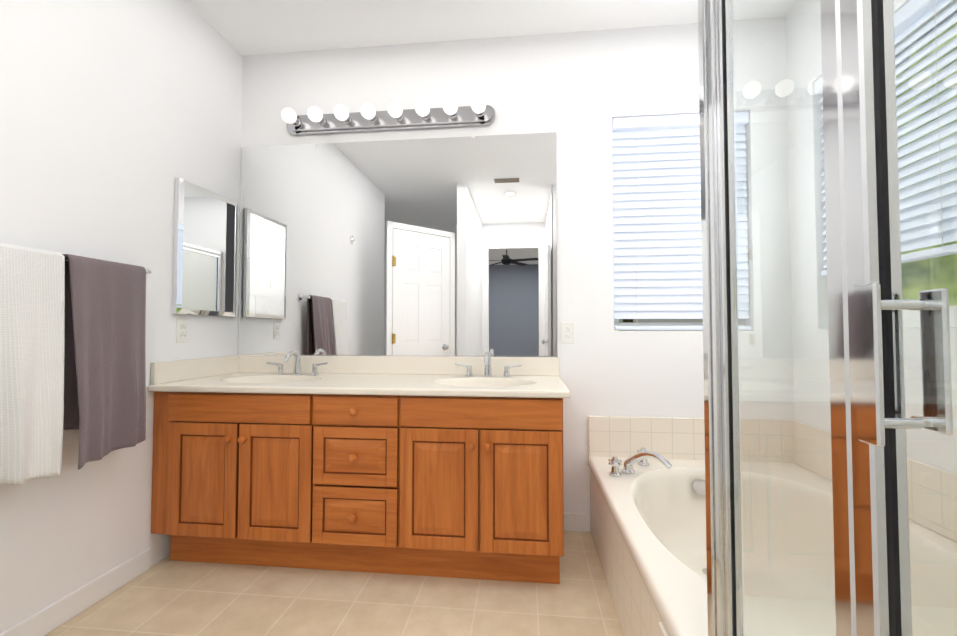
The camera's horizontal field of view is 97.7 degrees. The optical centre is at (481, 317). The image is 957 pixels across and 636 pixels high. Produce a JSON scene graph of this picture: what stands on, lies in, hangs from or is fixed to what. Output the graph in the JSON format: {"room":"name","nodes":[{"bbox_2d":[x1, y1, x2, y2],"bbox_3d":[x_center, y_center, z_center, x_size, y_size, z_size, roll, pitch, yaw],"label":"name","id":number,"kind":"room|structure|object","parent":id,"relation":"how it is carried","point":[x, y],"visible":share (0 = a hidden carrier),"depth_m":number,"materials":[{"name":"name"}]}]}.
{"room":"bathroom","nodes":[
{"label":"bathroom","id":0,"kind":"room"},
{"bbox_2d":[0,0,242,633],"bbox_3d":[-1.624,-0.254,1.182,0.150,2.680,2.550,0,-2,6],"label":"wall","id":1,"kind":"structure","parent":0,"point":[117,117],"depth_m":1.67,"materials":[{"name":"white paint"}]},
{"bbox_2d":[0,548,149,635],"bbox_3d":[-1.504,1.052,1.517,0.012,0.090,0.669,0,-2,6],"label":"baseboard","id":2,"kind":"structure","parent":1,"relation":"attached to","point":[51,617],"depth_m":1.56,"materials":[{"name":"white paint"}]},
{"bbox_2d":[0,243,150,483],"bbox_3d":[-1.438,0.149,1.459,0.158,0.755,0.628,0,-2,6],"label":"towel rail","id":3,"kind":"object","parent":1,"relation":"attached to","point":[72,341],"visible":1,"depth_m":1.43,"materials":[{"name":"fabric"}]},
{"bbox_2d":[176,319,187,342],"bbox_3d":[-1.455,0.062,2.035,0.008,0.114,0.070,0,-2,6],"label":"outlet","id":4,"kind":"object","parent":1,"relation":"attached to","point":[181,330],"visible":1,"depth_m":2.03,"materials":[{"name":"white plastic"}]},
{"bbox_2d":[150,355,239,382],"bbox_3d":[-1.434,0.255,2.132,0.020,0.098,0.548,0,-2,6],"label":"backsplash","id":5,"kind":"structure","parent":1,"relation":"attached to","point":[177,369],"depth_m":2.07,"materials":[{"name":"beige stone"}]},
{"bbox_2d":[172,178,237,316],"bbox_3d":[-1.429,-0.338,2.190,0.028,0.650,0.410,0,-2,6],"label":"wall mirror","id":6,"kind":"object","parent":1,"relation":"attached to","point":[205,254],"visible":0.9,"depth_m":2.14,"materials":[{"name":"silver metal"}]},
{"bbox_2d":[45,531,623,635],"bbox_3d":[-0.820,1.050,-1.681,4.290,0.100,8.300,0,-2,6],"label":"floor","id":7,"kind":"structure","parent":0,"point":[166,596],"depth_m":1.61,"materials":[{"name":"tile"}]},
{"bbox_2d":[148,371,570,583],"bbox_3d":[-0.532,0.706,2.019,1.840,0.810,0.600,0,-2,6],"label":"bathroom vanity","id":8,"kind":"object","parent":7,"relation":"on","point":[404,465],"depth_m":1.77,"materials":[{"name":"brown wood"}]},
{"bbox_2d":[266,350,327,374],"bbox_3d":[-1.007,0.240,2.228,0.348,0.134,0.152,0,-2,6],"label":"faucet","id":9,"kind":"object","parent":8,"relation":"on","point":[297,370],"visible":1,"depth_m":2.26,"materials":[{"name":"silver metal"}]},
{"bbox_2d":[455,351,521,377],"bbox_3d":[0.028,0.237,2.121,0.348,0.134,0.152,0,-2,6],"label":"faucet","id":10,"kind":"object","parent":8,"relation":"on","point":[487,366],"visible":1,"depth_m":2.15,"materials":[{"name":"silver metal"}]},
{"bbox_2d":[588,416,956,635],"bbox_3d":[0.990,0.793,1.442,1.024,0.601,1.428,0,-2,6],"label":"bathtub","id":11,"kind":"object","parent":7,"relation":"on","point":[648,528],"visible":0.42,"depth_m":1.73,"materials":[{"name":"white ceramic"}]},
{"bbox_2d":[608,447,672,476],"bbox_3d":[0.711,0.658,1.954,0.256,0.122,0.303,0,-2,6],"label":"tub faucet","id":12,"kind":"object","parent":11,"relation":"attached to","point":[642,455],"visible":1,"depth_m":1.90,"materials":[{"name":"silver metal"}]},
{"bbox_3d":[0.869,1.008,0.243,1.020,0.099,0.966,0,-2,6],"label":"shower pan","id":13,"kind":"object","parent":7,"relation":"on","visible":0},
{"bbox_2d":[698,0,956,635],"bbox_3d":[0.866,0.011,0.289,1.029,1.894,0.999,0,-2,6],"label":"shower enclosure","id":14,"kind":"object","parent":13,"relation":"on","point":[871,423],"visible":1,"depth_m":0.47,"materials":[{"name":"clear glass"}]},
{"bbox_2d":[186,0,796,55],"bbox_3d":[-0.820,-1.728,-1.597,4.290,0.100,8.300,0,-2,6],"label":"ceiling","id":15,"kind":"structure","parent":0,"point":[250,27],"depth_m":2.19,"materials":[{"name":"white paint"}]},
{"bbox_2d":[237,17,793,530],"bbox_3d":[0.086,-0.218,2.362,3.310,2.680,0.150,0,-2,6],"label":"wall","id":16,"kind":"structure","parent":0,"point":[577,93],"depth_m":2.25,"materials":[{"name":"white paint"}]},
{"bbox_2d":[281,97,495,135],"bbox_3d":[-0.533,-1.118,2.298,1.210,0.110,0.157,0,-2,6],"label":"vanity light bar","id":17,"kind":"object","parent":16,"relation":"attached to","point":[421,115],"visible":1,"depth_m":2.32,"materials":[{"name":"silver metal"}]},
{"bbox_2d":[238,132,556,356],"bbox_3d":[-0.502,-0.400,2.346,1.821,1.228,0.011,0,-2,6],"label":"mirror","id":18,"kind":"object","parent":16,"relation":"attached to","point":[441,247],"visible":1,"depth_m":2.34,"materials":[{"name":"silver metal"}]},
{"bbox_2d":[240,355,558,374],"bbox_3d":[-0.501,0.261,2.321,1.838,0.098,0.020,0,-2,6],"label":"backsplash","id":19,"kind":"structure","parent":16,"relation":"attached to","point":[546,365],"depth_m":2.31,"materials":[{"name":"beige stone"}]},
{"bbox_2d":[561,322,574,342],"bbox_3d":[0.461,0.078,2.234,0.070,0.114,0.008,0,-2,6],"label":"outlet","id":20,"kind":"object","parent":16,"relation":"attached to","point":[567,332],"visible":1,"depth_m":2.23,"materials":[{"name":"white plastic"}]},
{"bbox_2d":[612,137,744,325],"bbox_3d":[1.060,-0.505,2.305,0.696,1.146,0.050,0,-2,6],"label":"window","id":21,"kind":"structure","parent":16,"relation":"in","point":[617,323],"depth_m":2.27,"materials":[{"name":"white plastic"}]},
{"bbox_2d":[612,111,750,329],"bbox_3d":[1.052,-0.509,2.228,0.692,1.141,0.056,0,-2,6],"label":"window blind","id":22,"kind":"object","parent":21,"relation":"attached to","point":[657,251],"visible":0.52,"depth_m":2.24,"materials":[{"name":"white plastic"}]},
{"bbox_2d":[785,0,956,473],"bbox_3d":[1.519,-0.263,0.857,0.150,2.680,2.550,0,-2,6],"label":"wall","id":23,"kind":"structure","parent":0,"point":[820,229],"depth_m":1.97,"materials":[{"name":"white paint"}]},
{"bbox_2d":[895,0,956,327],"bbox_3d":[1.606,-0.548,1.365,0.050,1.156,1.156,0,-2,6],"label":"window","id":24,"kind":"structure","parent":23,"relation":"in","point":[952,320],"depth_m":1.53,"materials":[{"name":"white plastic"}]},
{"bbox_2d":[814,0,956,275],"bbox_3d":[1.529,-0.668,1.377,0.056,0.914,1.152,0,-2,6],"label":"window blind","id":25,"kind":"object","parent":24,"relation":"attached to","point":[903,45],"depth_m":1.44,"materials":[{"name":"white plastic"}]},
{"label":"outside","id":26,"kind":"structure","parent":0,"visible":0},
{"bbox_3d":[8.940,1.235,0.774,42.000,0.280,28.000,0,-2,6],"label":"ground","id":27,"kind":"structure","parent":26,"visible":0},
{"bbox_2d":[614,319,633,330],"bbox_3d":[2.043,-0.589,6.259,3.382,3.697,2.720,0,-2,6],"label":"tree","id":28,"kind":"object","parent":27,"relation":"on","point":[627,321],"depth_m":5.69,"materials":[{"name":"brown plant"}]},
{"bbox_2d":[896,22,956,327],"bbox_3d":[4.087,-0.852,3.024,3.452,4.028,3.473,0,-2,6],"label":"tree","id":29,"kind":"object","parent":27,"relation":"on","point":[906,289],"depth_m":2.64,"materials":[{"name":"green plant"}]}
]}

